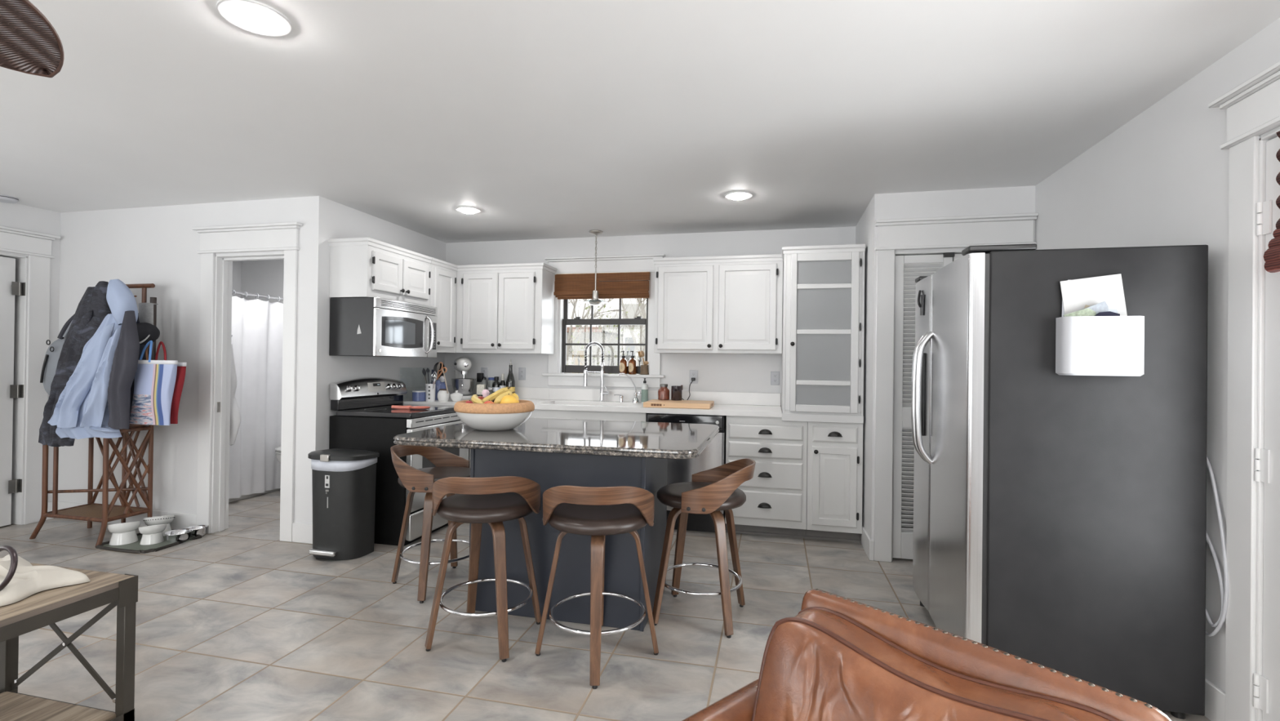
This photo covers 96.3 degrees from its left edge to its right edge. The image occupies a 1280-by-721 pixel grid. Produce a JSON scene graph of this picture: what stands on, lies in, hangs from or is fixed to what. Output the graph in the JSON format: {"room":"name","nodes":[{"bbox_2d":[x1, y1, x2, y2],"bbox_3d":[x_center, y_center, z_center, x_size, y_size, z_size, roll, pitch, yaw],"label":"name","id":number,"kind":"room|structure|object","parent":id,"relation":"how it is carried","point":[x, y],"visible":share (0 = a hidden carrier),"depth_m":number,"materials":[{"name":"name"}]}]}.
{"room":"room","nodes":[
{"label":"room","id":0,"kind":"room"},
{"bbox_2d":[0,202,241,524],"bbox_3d":[-5.254,0.018,2.342,0.140,2.440,8.160,1,0,13],"label":"wall","id":1,"kind":"structure","parent":0,"point":[15,215],"depth_m":4.53,"materials":[{"name":"paint"}]},
{"bbox_2d":[0,256,15,526],"bbox_3d":[-4.819,0.232,3.993,0.036,2.020,0.736,1,0,6],"label":"door","id":2,"kind":"structure","parent":1,"relation":"in","point":[7,264],"depth_m":4.31,"materials":[{"name":"paint"}]},
{"bbox_2d":[0,225,60,524],"bbox_3d":[-4.834,0.131,4.012,0.197,2.240,1.135,1,0,13],"label":"trim","id":3,"kind":"structure","parent":1,"relation":"attached to","point":[37,246],"depth_m":4.40,"materials":[{"name":"paint"}]},
{"bbox_2d":[57,195,333,533],"bbox_3d":[-3.449,0.050,4.368,2.450,2.440,0.130,1,0,13],"label":"wall","id":4,"kind":"structure","parent":0,"point":[158,246],"depth_m":4.30,"materials":[{"name":"paint"}]},
{"bbox_2d":[54,501,312,543],"bbox_3d":[-3.463,1.202,4.288,2.447,0.135,0.015,1,0,13],"label":"baseboard","id":5,"kind":"structure","parent":4,"relation":"attached to","point":[301,532],"depth_m":4.27,"materials":[{"name":"paint"}]},
{"bbox_2d":[229,334,240,445],"bbox_3d":[-3.178,0.230,4.412,0.200,0.859,0.078,1,0,13],"label":"bath towel","id":6,"kind":"object","parent":4,"relation":"hanging from","point":[235,415],"visible":0.23,"depth_m":4.41,"materials":[{"name":"white fabric"}]},
{"bbox_2d":[191,222,302,542],"bbox_3d":[-2.841,0.151,4.196,0.925,2.250,0.187,1,0,13],"label":"trim","id":7,"kind":"structure","parent":4,"relation":"attached to","point":[271,237],"depth_m":4.22,"materials":[{"name":"paint"}]},
{"bbox_2d":[231,290,283,300],"bbox_3d":[-3.594,-0.608,5.226,0.060,0.060,1.468,1,0,13],"label":"shower rod","id":8,"kind":"object","parent":4,"relation":"attached to","point":[233,291],"visible":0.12,"depth_m":5.33,"materials":[{"name":"silver metal"}]},
{"bbox_2d":[228,289,283,498],"bbox_3d":[-3.597,0.314,5.218,0.096,1.878,1.426,1,0,13],"label":"shower curtain","id":9,"kind":"object","parent":8,"relation":"hanging from","point":[257,325],"visible":0.38,"depth_m":5.33,"materials":[{"name":"white fabric"}]},
{"bbox_2d":[329,200,445,415],"bbox_3d":[-2.114,0.069,4.959,0.120,2.440,1.630,1,0,13],"label":"wall","id":10,"kind":"structure","parent":0,"point":[348,222],"depth_m":4.69,"materials":[{"name":"paint"}]},
{"bbox_2d":[328,237,431,306],"bbox_3d":[-1.974,-0.658,4.452,0.368,0.417,0.774,1,0,13],"label":"upper cabinet","id":11,"kind":"object","parent":10,"relation":"attached to","point":[360,267],"visible":0.98,"depth_m":4.13,"materials":[{"name":"white wood"}]},
{"bbox_2d":[328,297,437,357],"bbox_3d":[-1.931,-0.238,4.445,0.453,0.417,0.757,1,0,13],"label":"microwave","id":12,"kind":"object","parent":11,"relation":"attached to","point":[366,326],"visible":1,"depth_m":4.12,"materials":[{"name":"metal"}]},
{"bbox_2d":[430,257,457,352],"bbox_3d":[-1.839,-0.467,5.026,0.368,0.790,0.406,1,0,13],"label":"upper cabinet","id":13,"kind":"object","parent":10,"relation":"attached to","point":[443,274],"visible":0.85,"depth_m":4.98,"materials":[{"name":"white wood"}]},
{"bbox_2d":[240,226,914,524],"bbox_3d":[-0.782,0.087,5.401,7.170,2.440,0.160,1,0,13],"label":"wall","id":14,"kind":"structure","parent":0,"point":[717,372],"depth_m":5.10,"materials":[{"name":"paint"}]},
{"bbox_2d":[456,262,556,354],"bbox_3d":[-1.221,-0.459,5.231,0.842,0.790,0.376,1,0,13],"label":"upper cabinet","id":15,"kind":"object","parent":14,"relation":"attached to","point":[501,308],"visible":1,"depth_m":5.08,"materials":[{"name":"white wood"}]},
{"bbox_2d":[403,385,781,405],"bbox_3d":[-0.440,0.310,4.864,3.185,0.107,0.724,1,0,13],"label":"backsplash","id":16,"kind":"structure","parent":14,"relation":"attached to","point":[559,393],"depth_m":5.13,"materials":[{"name":"tile"}]},
{"bbox_2d":[542,253,665,387],"bbox_3d":[-0.324,-0.353,5.243,1.145,1.180,0.175,1,0,13],"label":"window","id":17,"kind":"structure","parent":14,"relation":"in","point":[624,263],"depth_m":5.22,"materials":[{"name":"paint"}]},
{"bbox_2d":[553,271,649,299],"bbox_3d":[-0.346,-0.672,5.157,0.886,0.234,0.077,1,0,13],"label":"bamboo shade","id":18,"kind":"object","parent":17,"relation":"attached to","point":[566,286],"visible":1,"depth_m":5.14,"materials":[{"name":"brown wood"}]},
{"bbox_2d":[619,350,626,373],"bbox_3d":[-0.151,0.017,5.159,0.071,0.212,0.075,1,0,27],"label":"soap bottle","id":19,"kind":"object","parent":17,"relation":"on","point":[623,362],"visible":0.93,"depth_m":5.13,"materials":[{"name":"orange glass"}]},
{"bbox_2d":[628,351,636,374],"bbox_3d":[-0.068,0.018,5.140,0.071,0.212,0.075,1,0,33],"label":"soap bottle","id":20,"kind":"object","parent":17,"relation":"on","point":[632,362],"visible":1,"depth_m":5.11,"materials":[{"name":"orange glass"}]},
{"bbox_2d":[653,253,782,354],"bbox_3d":[0.650,-0.451,4.792,1.049,0.785,0.376,1,0,13],"label":"upper cabinet","id":21,"kind":"object","parent":14,"relation":"attached to","point":[728,304],"visible":0.98,"depth_m":4.64,"materials":[{"name":"white wood"}]},
{"bbox_2d":[770,371,779,385],"bbox_3d":[1.146,0.150,4.861,0.072,0.116,0.009,1,0,13],"label":"wall outlet","id":22,"kind":"object","parent":14,"relation":"attached to","point":[775,375],"visible":1,"depth_m":4.86,"materials":[{"name":"white plastic"}]},
{"bbox_2d":[0,489,1210,720],"bbox_3d":[-2.421,1.309,1.565,10.600,0.080,8.360,1,0,13],"label":"floor","id":23,"kind":"structure","parent":0,"point":[238,622],"depth_m":2.68,"materials":[{"name":"tile"}]},
{"bbox_2d":[0,562,137,720],"bbox_3d":[-2.122,0.997,1.466,0.585,0.550,1.125,1,0,13],"label":"coffee table","id":24,"kind":"object","parent":23,"relation":"on","point":[38,610],"visible":0.79,"depth_m":1.92,"materials":[{"name":"brown wood"}]},
{"bbox_2d":[0,545,90,606],"bbox_3d":[-2.074,0.642,1.787,0.445,0.160,0.387,1,0,20],"label":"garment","id":25,"kind":"object","parent":24,"relation":"on","point":[28,580],"depth_m":1.82,"materials":[{"name":"fabric"}]},
{"bbox_2d":[0,690,115,720],"bbox_3d":[-2.124,1.185,1.465,0.520,0.023,1.060,1,0,13],"label":"shelf","id":26,"kind":"object","parent":24,"relation":"attached to","point":[14,706],"depth_m":1.93,"materials":[{"name":"brown wood"}]},
{"bbox_2d":[29,283,156,546],"bbox_3d":[-3.930,0.352,4.118,0.695,1.839,0.351,1,0,13],"label":"rack","id":27,"kind":"object","parent":23,"relation":"on","point":[104,513],"visible":0.66,"depth_m":4.08,"materials":[{"name":"wood"}]},
{"bbox_2d":[40,313,75,395],"bbox_3d":[-4.175,-0.090,4.189,0.367,0.770,0.212,1,0,13],"label":"backpack","id":28,"kind":"object","parent":27,"relation":"hanging from","point":[52,354],"visible":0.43,"depth_m":4.12,"materials":[{"name":"grey fabric"}]},
{"bbox_2d":[38,280,111,446],"bbox_3d":[-3.947,0.015,4.027,0.428,1.157,0.297,1,0,13],"label":"jacket","id":29,"kind":"object","parent":27,"relation":"hanging from","point":[93,307],"visible":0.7,"depth_m":3.97,"materials":[{"name":"fabric"}]},
{"bbox_2d":[91,280,111,316],"bbox_3d":[-3.815,-0.396,4.080,0.175,0.334,0.141,1,0,13],"label":"hood","id":30,"kind":"object","parent":29,"relation":"attached to","point":[100,306],"depth_m":4.02,"materials":[{"name":"fabric"}]},
{"bbox_2d":[47,279,139,439],"bbox_3d":[-3.679,-0.002,3.845,0.761,1.079,0.229,1,0,13],"label":"jacket","id":31,"kind":"object","parent":27,"relation":"hanging from","point":[95,401],"visible":0.99,"depth_m":3.76,"materials":[{"name":"blue fabric"}]},
{"bbox_2d":[106,279,137,324],"bbox_3d":[-3.475,-0.391,3.848,0.170,0.307,0.136,1,0,13],"label":"hood","id":32,"kind":"object","parent":31,"relation":"attached to","point":[121,300],"depth_m":3.80,"materials":[{"name":"blue fabric"}]},
{"bbox_2d":[51,504,145,517],"bbox_3d":[-3.889,1.089,4.114,0.560,0.016,0.290,1,0,13],"label":"shelf","id":33,"kind":"object","parent":27,"relation":"attached to","point":[83,510],"depth_m":4.09,"materials":[{"name":"wood"}]},
{"bbox_2d":[129,312,149,417],"bbox_3d":[-3.540,0.040,3.990,0.209,0.746,0.108,1,0,13],"label":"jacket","id":34,"kind":"object","parent":27,"relation":"hanging from","point":[141,346],"visible":0.06,"depth_m":3.98,"materials":[{"name":"fabric"}]},
{"bbox_2d":[136,302,159,344],"bbox_3d":[-3.450,-0.257,3.987,0.166,0.294,0.157,1,0,13],"label":"hat","id":35,"kind":"object","parent":27,"relation":"hanging from","point":[147,331],"visible":0.88,"depth_m":3.98,"materials":[{"name":"grey"}]},
{"bbox_2d":[129,340,177,425],"bbox_3d":[-3.247,0.146,3.832,0.372,0.563,0.075,1,0,16],"label":"tote bag","id":36,"kind":"object","parent":27,"relation":"hanging from","point":[154,383],"visible":0.93,"depth_m":3.80,"materials":[{"name":"fabric"}]},
{"bbox_2d":[155,341,186,423],"bbox_3d":[-3.216,0.148,3.892,0.312,0.558,0.062,1,0,17],"label":"tote bag","id":37,"kind":"object","parent":27,"relation":"hanging from","point":[181,366],"visible":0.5,"depth_m":3.86,"materials":[{"name":"fabric"}]},
{"bbox_2d":[95,528,203,553],"bbox_3d":[-3.420,1.261,4.018,0.494,0.022,0.448,1,0,13],"label":"mat","id":38,"kind":"object","parent":23,"relation":"on","point":[135,547],"visible":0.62,"depth_m":3.88,"materials":[{"name":"rubber"}]},
{"bbox_2d":[106,520,140,545],"bbox_3d":[-3.589,1.185,3.988,0.174,0.148,0.174,1,0,13],"label":"pet bowl","id":39,"kind":"object","parent":38,"relation":"on","point":[123,533],"visible":1,"depth_m":3.93,"materials":[{"name":"white ceramic"}]},
{"bbox_2d":[138,524,166,544],"bbox_3d":[-3.396,1.199,3.993,0.150,0.126,0.150,1,0,13],"label":"pet bowl","id":40,"kind":"object","parent":38,"relation":"on","point":[153,534],"visible":1,"depth_m":3.94,"materials":[{"name":"white ceramic"}]},
{"bbox_2d":[142,514,175,536],"bbox_3d":[-3.493,1.188,4.164,0.178,0.146,0.177,1,0,13],"label":"pet bowl","id":41,"kind":"object","parent":38,"relation":"on","point":[165,519],"visible":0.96,"depth_m":4.12,"materials":[{"name":"white ceramic"}]},
{"bbox_2d":[164,528,192,542],"bbox_3d":[-3.251,1.234,4.040,0.158,0.058,0.158,1,0,13],"label":"steel bowl","id":42,"kind":"object","parent":38,"relation":"on","point":[177,535],"visible":1,"depth_m":4.02,"materials":[{"name":"silver metal"}]},
{"bbox_2d":[185,524,207,537],"bbox_3d":[-3.210,1.235,4.149,0.127,0.058,0.127,1,0,13],"label":"steel bowl","id":43,"kind":"object","parent":38,"relation":"on","point":[197,530],"visible":0.9,"depth_m":4.13,"materials":[{"name":"silver metal"}]},
{"bbox_2d":[228,488,280,502],"bbox_3d":[-4.043,1.028,5.317,0.800,0.480,1.440,1,0,13],"label":"bathtub","id":44,"kind":"object","parent":23,"relation":"on","point":[243,496],"visible":0.02,"depth_m":5.33,"materials":[{"name":"white ceramic"}]},
{"bbox_2d":[307,448,379,559],"bbox_3d":[-1.993,0.938,3.783,0.426,0.693,0.253,1,0,13],"label":"trash can","id":45,"kind":"object","parent":23,"relation":"on","point":[344,480],"visible":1,"depth_m":3.70,"materials":[{"name":"black plastic"}]},
{"bbox_2d":[328,377,466,546],"bbox_3d":[-1.796,0.713,4.407,0.734,1.155,0.760,1,0,13],"label":"range","id":46,"kind":"object","parent":23,"relation":"on","point":[365,419],"visible":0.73,"depth_m":4.07,"materials":[{"name":"black metal"}]},
{"bbox_2d":[336,403,455,418],"bbox_3d":[-1.798,0.384,4.410,0.612,0.039,0.760,1,0,13],"label":"cooktop","id":47,"kind":"object","parent":46,"relation":"in","point":[373,411],"depth_m":4.15,"materials":[{"name":"glass"}]},
{"bbox_2d":[391,404,430,408],"bbox_3d":[-1.716,0.352,4.296,0.285,0.032,0.112,1,0,-1],"label":"spoon rest","id":48,"kind":"object","parent":46,"relation":"on","point":[394,406],"visible":1,"depth_m":4.28,"materials":[{"name":"pink ceramic"}]},
{"bbox_2d":[390,444,470,603],"bbox_3d":[-1.182,0.893,3.321,0.488,0.798,0.493,1,0,-43],"label":"bar stool","id":49,"kind":"object","parent":23,"relation":"on","point":[415,480],"visible":0.7,"depth_m":3.27,"materials":[{"name":"brown wood"}]},
{"bbox_2d":[424,475,541,662],"bbox_3d":[-0.719,0.896,2.672,0.496,0.798,0.498,1,0,13],"label":"bar stool","id":50,"kind":"object","parent":23,"relation":"on","point":[492,500],"visible":1,"depth_m":2.55,"materials":[{"name":"brown wood"}]},
{"bbox_2d":[469,448,666,631],"bbox_3d":[-0.362,0.862,3.158,0.930,0.878,0.604,1,0,13],"label":"base cabinet","id":51,"kind":"object","parent":23,"relation":"on","point":[622,572],"visible":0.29,"depth_m":2.87,"materials":[{"name":"paint"}]},
{"bbox_2d":[393,417,719,458],"bbox_3d":[-0.368,0.401,3.155,1.510,0.040,1.130,1,0,13],"label":"countertop","id":52,"kind":"structure","parent":51,"relation":"on","point":[664,440],"depth_m":2.80,"materials":[{"name":"grey stone"}]},
{"bbox_2d":[453,399,534,431],"bbox_3d":[-0.796,0.299,3.143,0.429,0.153,0.429,1,0,13],"label":"fruit bowl","id":53,"kind":"object","parent":52,"relation":"on","point":[479,416],"visible":0.94,"depth_m":2.98,"materials":[{"name":"white ceramic"}]},
{"bbox_2d":[481,386,510,402],"bbox_3d":[-0.788,0.190,3.118,0.176,0.095,0.037,1,0,-37],"label":"banana","id":54,"kind":"object","parent":53,"relation":"in","point":[491,397],"visible":0.65,"depth_m":3.10,"materials":[{"name":"food"}]},
{"bbox_2d":[499,393,519,403],"bbox_3d":[-0.708,0.224,3.087,0.117,0.091,0.090,1,0,13],"label":"mango","id":55,"kind":"object","parent":53,"relation":"in","point":[508,398],"visible":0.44,"depth_m":3.05,"materials":[{"name":"food"}]},
{"bbox_2d":[529,408,647,422],"bbox_3d":[-0.423,0.857,4.877,1.085,0.905,0.655,1,0,13],"label":"base cabinet","id":56,"kind":"object","parent":23,"relation":"on","point":[536,413],"visible":0.02,"depth_m":4.59,"materials":[{"name":"paint"}]},
{"bbox_2d":[403,385,782,417],"bbox_3d":[-0.440,0.330,4.863,3.186,0.146,0.726,1,0,13],"label":"countertop","id":57,"kind":"structure","parent":56,"relation":"on","point":[726,403],"depth_m":4.93,"materials":[{"name":"white stone"}]},
{"bbox_2d":[412,390,425,401],"bbox_3d":[-1.887,0.302,4.904,0.118,0.089,0.118,1,0,13],"label":"ramekin","id":58,"kind":"object","parent":57,"relation":"on","point":[417,395],"visible":0.96,"depth_m":4.86,"materials":[{"name":"blue ceramic"}]},
{"bbox_2d":[425,383,435,401],"bbox_3d":[-1.796,0.274,4.913,0.082,0.148,0.082,1,0,13],"label":"utensil holder","id":59,"kind":"object","parent":57,"relation":"on","point":[429,393],"visible":0.99,"depth_m":4.88,"materials":[{"name":"white ceramic"}]},
{"bbox_2d":[437,388,449,400],"bbox_3d":[-1.694,0.296,4.941,0.100,0.106,0.100,1,0,13],"label":"ceramic jar","id":60,"kind":"object","parent":57,"relation":"on","point":[442,395],"visible":0.97,"depth_m":4.90,"materials":[{"name":"white ceramic"}]},
{"bbox_2d":[451,356,475,399],"bbox_3d":[-1.645,0.159,5.319,0.220,0.385,0.381,1,0,-29],"label":"stand mixer","id":61,"kind":"object","parent":57,"relation":"on","point":[464,385],"visible":0.89,"depth_m":5.22,"materials":[{"name":"silver metal"}]},
{"bbox_2d":[451,377,475,395],"bbox_3d":[-1.624,0.244,5.279,0.219,0.154,0.219,1,0,-14],"label":"bowl","id":62,"kind":"object","parent":61,"relation":"on","point":[465,386],"depth_m":5.20,"materials":[{"name":"silver metal"}]},
{"bbox_2d":[506,359,515,391],"bbox_3d":[-1.190,0.173,5.272,0.083,0.368,0.083,1,0,13],"label":"wine bottle","id":63,"kind":"object","parent":57,"relation":"on","point":[510,381],"visible":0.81,"depth_m":5.25,"materials":[{"name":"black glass"}]},
{"bbox_2d":[583,342,608,401],"bbox_3d":[-0.389,0.099,5.124,0.237,0.534,0.058,1,0,9],"label":"kitchen faucet","id":64,"kind":"object","parent":57,"relation":"on","point":[602,393],"visible":1,"depth_m":5.11,"materials":[{"name":"silver metal"}]},
{"bbox_2d":[640,377,648,402],"bbox_3d":[0.041,0.262,5.022,0.059,0.216,0.059,1,0,13],"label":"dish soap bottle","id":65,"kind":"object","parent":57,"relation":"on","point":[644,397],"visible":0.91,"depth_m":5.00,"materials":[{"name":"plastic"}]},
{"bbox_2d":[643,399,714,408],"bbox_3d":[0.322,0.351,4.646,0.524,0.039,0.402,1,0,12],"label":"cutting board","id":66,"kind":"object","parent":57,"relation":"on","point":[700,404],"visible":1,"depth_m":4.48,"materials":[{"name":"brown wood"}]},
{"bbox_2d":[657,383,669,399],"bbox_3d":[0.200,0.264,4.825,0.100,0.133,0.100,1,0,13],"label":"glass jar","id":67,"kind":"object","parent":66,"relation":"on","point":[663,392],"visible":1,"depth_m":4.79,"materials":[{"name":"glass"}]},
{"bbox_2d":[671,384,682,400],"bbox_3d":[0.309,0.268,4.799,0.096,0.128,0.092,1,0,13],"label":"canister","id":68,"kind":"object","parent":66,"relation":"on","point":[676,391],"visible":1,"depth_m":4.76,"materials":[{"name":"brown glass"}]},
{"bbox_2d":[781,244,865,423],"bbox_3d":[1.388,-0.191,4.441,0.576,1.280,0.672,1,0,13],"label":"display cabinet","id":69,"kind":"object","parent":57,"relation":"on","point":[823,317],"visible":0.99,"depth_m":4.15,"materials":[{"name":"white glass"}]},
{"bbox_2d":[534,484,658,688],"bbox_3d":[-0.183,0.901,2.512,0.488,0.798,0.494,0,0,37],"label":"bar stool","id":70,"kind":"object","parent":23,"relation":"on","point":[596,512],"visible":1,"depth_m":2.36,"materials":[{"name":"brown wood"}]},
{"bbox_2d":[646,413,726,532],"bbox_3d":[0.404,0.868,4.676,0.604,0.900,0.638,1,0,13],"label":"dishwasher","id":71,"kind":"object","parent":23,"relation":"on","point":[678,470],"visible":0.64,"depth_m":4.37,"materials":[{"name":"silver metal"}]},
{"bbox_2d":[652,457,755,638],"bbox_3d":[0.334,0.910,2.942,0.520,0.798,0.512,1,0,13],"label":"bar stool","id":72,"kind":"object","parent":23,"relation":"on","point":[714,490],"visible":1,"depth_m":2.83,"materials":[{"name":"brown wood"}]},
{"bbox_2d":[724,415,807,538],"bbox_3d":[1.000,0.872,4.544,0.592,0.905,0.652,1,0,13],"label":"base cabinet","id":73,"kind":"object","parent":23,"relation":"on","point":[775,504],"visible":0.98,"depth_m":4.25,"materials":[{"name":"paint"}]},
{"bbox_2d":[805,422,862,542],"bbox_3d":[1.476,0.877,4.431,0.383,0.905,0.655,1,0,13],"label":"base cabinet","id":74,"kind":"object","parent":23,"relation":"on","point":[834,473],"visible":0.99,"depth_m":4.15,"materials":[{"name":"paint"}]},
{"bbox_2d":[681,588,1171,720],"bbox_3d":[0.372,0.923,0.944,0.765,0.752,0.926,1,0,-40],"label":"leather armchair","id":75,"kind":"object","parent":23,"relation":"on","point":[840,658],"visible":1,"depth_m":1.14,"materials":[{"name":"brown leather"}]},
{"bbox_2d":[753,608,1110,720],"bbox_3d":[0.514,0.761,1.074,0.216,0.362,0.685,1,0,-40],"label":"cushion","id":76,"kind":"object","parent":75,"relation":"on","point":[818,664],"depth_m":1.14,"materials":[{"name":"brown leather"}]},
{"bbox_2d":[911,244,1208,719],"bbox_3d":[1.742,0.438,2.623,0.867,1.772,0.910,1,0,13],"label":"refrigerator","id":77,"kind":"object","parent":23,"relation":"on","point":[1060,521],"visible":0.97,"depth_m":2.19,"materials":[{"name":"black metal"}]},
{"bbox_2d":[917,289,924,315],"bbox_3d":[1.444,-0.298,2.953,0.022,0.135,0.071,1,0,13],"label":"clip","id":78,"kind":"object","parent":77,"relation":"attached to","point":[920,301],"visible":1,"depth_m":2.96,"materials":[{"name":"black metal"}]},
{"bbox_2d":[1055,315,1144,376],"bbox_3d":[1.710,-0.053,2.127,0.262,0.218,0.076,1,0,13],"label":"paper holder","id":79,"kind":"object","parent":77,"relation":"attached to","point":[1086,345],"visible":1,"depth_m":2.10,"materials":[{"name":"white plastic"}]},
{"bbox_2d":[1063,307,1096,316],"bbox_3d":[1.639,-0.168,2.138,0.105,0.056,0.004,1,0,13],"label":"banknotes","id":80,"kind":"object","parent":79,"relation":"in","point":[1086,312],"visible":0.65,"depth_m":2.13,"materials":[{"name":"paper"}]},
{"bbox_2d":[1059,273,1127,315],"bbox_3d":[1.715,-0.146,2.153,0.239,0.357,0.009,1,0,13],"label":"envelope","id":81,"kind":"object","parent":79,"relation":"in","point":[1076,293],"visible":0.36,"depth_m":2.16,"materials":[{"name":"white paper"}]},
{"bbox_2d":[1080,301,1108,314],"bbox_3d":[1.676,-0.162,2.139,0.126,0.116,0.008,1,0,13],"label":"booklet","id":82,"kind":"object","parent":79,"relation":"in","point":[1100,307],"visible":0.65,"depth_m":2.13,"materials":[{"name":"paper"}]},
{"bbox_2d":[0,0,1279,243],"bbox_3d":[-2.025,-1.207,1.491,8.150,0.080,8.360,1,0,13],"label":"ceiling","id":83,"kind":"structure","parent":0,"point":[548,119],"depth_m":2.53,"materials":[{"name":"paint"}]},
{"bbox_2d":[0,194,18,203],"bbox_3d":[-4.611,-1.168,4.152,0.151,0.034,0.151,1,0,13],"label":"smoke detector","id":84,"kind":"object","parent":83,"relation":"attached to","point":[3,198],"visible":1,"depth_m":4.14,"materials":[{"name":"white plastic"}]},
{"bbox_2d":[0,0,64,77],"bbox_3d":[-1.410,-0.932,0.727,1.347,0.458,1.370,1,0,13],"label":"ceiling fan","id":85,"kind":"object","parent":83,"relation":"hanging from","point":[29,44],"visible":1,"depth_m":1.33,"materials":[{"name":"brown wood"}]},
{"bbox_2d":[216,0,292,36],"bbox_3d":[-1.296,-1.143,1.931,0.212,0.027,0.212,1,0,13],"label":"recessed light","id":86,"kind":"object","parent":83,"relation":"in","point":[253,16],"visible":1,"depth_m":1.91,"materials":[{"name":"paint"}]},
{"bbox_2d":[455,206,481,213],"bbox_3d":[-1.303,-1.131,4.351,0.192,0.027,0.192,1,0,13],"label":"recessed light","id":87,"kind":"object","parent":83,"relation":"in","point":[467,210],"visible":1,"depth_m":4.32,"materials":[{"name":"paint"}]},
{"bbox_2d":[583,230,607,305],"bbox_3d":[-0.388,-0.805,5.028,0.216,0.646,0.216,1,0,13],"label":"pendant lamp","id":88,"kind":"object","parent":83,"relation":"hanging from","point":[595,300],"visible":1,"depth_m":5.00,"materials":[{"name":"silver metal"}]},
{"bbox_2d":[724,191,752,199],"bbox_3d":[0.671,-1.109,3.898,0.192,0.027,0.192,1,0,13],"label":"recessed light","id":89,"kind":"object","parent":83,"relation":"in","point":[736,195],"visible":1,"depth_m":3.86,"materials":[{"name":"paint"}]},
{"bbox_2d":[855,185,1035,539],"bbox_3d":[2.140,0.117,4.242,0.950,2.440,1.080,1,0,13],"label":"wall","id":90,"kind":"structure","parent":0,"point":[1020,199],"depth_m":3.82,"materials":[{"name":"paint"}]},
{"bbox_2d":[861,524,874,560],"bbox_3d":[1.579,1.262,3.986,0.030,0.135,0.378,1,0,13],"label":"baseboard","id":91,"kind":"structure","parent":90,"relation":"attached to","point":[867,543],"depth_m":3.88,"materials":[{"name":"paint"}]},
{"bbox_2d":[892,253,952,559],"bbox_3d":[1.867,0.309,3.799,0.351,2.015,0.034,1,0,13],"label":"door","id":92,"kind":"structure","parent":90,"relation":"in","point":[908,268],"depth_m":3.81,"materials":[{"name":"paint"}]},
{"bbox_2d":[873,213,1038,562],"bbox_3d":[2.023,0.206,3.747,0.944,2.255,0.177,1,0,13],"label":"trim","id":93,"kind":"structure","parent":90,"relation":"attached to","point":[947,232],"depth_m":3.78,"materials":[{"name":"paint"}]},
{"bbox_2d":[1035,17,1279,692],"bbox_3d":[1.862,0.096,0.672,0.140,2.440,8.160,1,0,13],"label":"wall","id":94,"kind":"structure","parent":0,"point":[1162,178],"depth_m":2.29,"materials":[{"name":"paint"}]},
{"bbox_2d":[1204,677,1225,720],"bbox_3d":[1.649,1.243,0.158,0.015,0.135,7.080,1,0,13],"label":"baseboard","id":95,"kind":"structure","parent":94,"relation":"attached to","point":[1215,697],"depth_m":2.09,"materials":[{"name":"paint"}]},
{"bbox_2d":[1205,455,1228,636],"bbox_3d":[2.102,0.815,2.130,0.023,0.984,0.212,1,0,13],"label":"power cable","id":96,"kind":"object","parent":94,"relation":"attached to","point":[1224,590],"visible":0.77,"depth_m":2.06,"materials":[{"name":"white plastic"}]},
{"bbox_2d":[1208,61,1279,720],"bbox_3d":[2.026,0.190,1.498,0.197,2.265,1.175,1,0,13],"label":"trim","id":97,"kind":"structure","parent":94,"relation":"attached to","point":[1252,107],"depth_m":1.96,"materials":[{"name":"paint"}]},
{"bbox_2d":[1253,136,1279,720],"bbox_3d":[1.999,0.288,1.510,0.060,2.048,0.856,1,0,13],"label":"door","id":98,"kind":"structure","parent":94,"relation":"in","point":[1268,691],"depth_m":1.89,"materials":[{"name":"paint"}]},
{"bbox_2d":[1263,130,1279,272],"bbox_3d":[1.939,-0.503,1.506,0.084,0.451,0.610,1,0,13],"label":"woven shade","id":99,"kind":"object","parent":94,"relation":"attached to","point":[1272,255],"visible":1,"depth_m":1.79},
{"label":"outside","id":100,"kind":"structure","parent":0,"visible":0},
{"bbox_3d":[2.581,1.823,15.456,26.000,0.150,20.700,1,0,13],"label":"ground","id":101,"kind":"structure","parent":100,"visible":0},
{"bbox_2d":[564,298,632,373],"bbox_3d":[-1.717,-0.581,10.728,4.030,4.538,2.892,1,0,31],"label":"slender tree","id":102,"kind":"object","parent":101,"relation":"on","point":[574,304],"visible":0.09,"depth_m":10.03,"materials":[{"name":"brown plant"}]},
{"bbox_2d":[566,297,636,373],"bbox_3d":[-1.823,0.037,13.894,3.300,3.300,4.780,1,0,13],"label":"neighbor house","id":103,"kind":"structure","parent":101,"relation":"on","point":[616,301],"depth_m":12.11,"materials":[{"name":"white"}]},
{"bbox_2d":[565,298,646,373],"bbox_3d":[-0.703,-0.350,7.564,2.264,4.044,2.814,1,0,-27],"label":"shrub","id":104,"kind":"object","parent":101,"relation":"on","point":[588,307],"visible":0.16,"depth_m":7.11,"materials":[{"name":"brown plant"}]},
{"bbox_2d":[568,298,644,373],"bbox_3d":[-0.099,0.167,6.559,2.617,3.014,1.849,1,0,13],"label":"bush","id":105,"kind":"object","parent":101,"relation":"on","point":[604,306],"visible":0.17,"depth_m":6.53,"materials":[{"name":"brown plant"}]},
{"bbox_2d":[621,297,646,364],"bbox_3d":[0.790,-1.344,9.254,5.467,6.128,2.881,1,0,13],"label":"bare tree","id":106,"kind":"object","parent":101,"relation":"on","point":[639,301],"visible":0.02,"depth_m":9.24,"materials":[{"name":"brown plant"}]},
{"bbox_2d":[622,303,646,365],"bbox_3d":[1.503,0.341,11.581,3.200,2.750,2.560,1,0,13],"label":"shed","id":107,"kind":"object","parent":101,"relation":"on","point":[631,313],"visible":0.06,"depth_m":10.69,"materials":[{"name":"white"}]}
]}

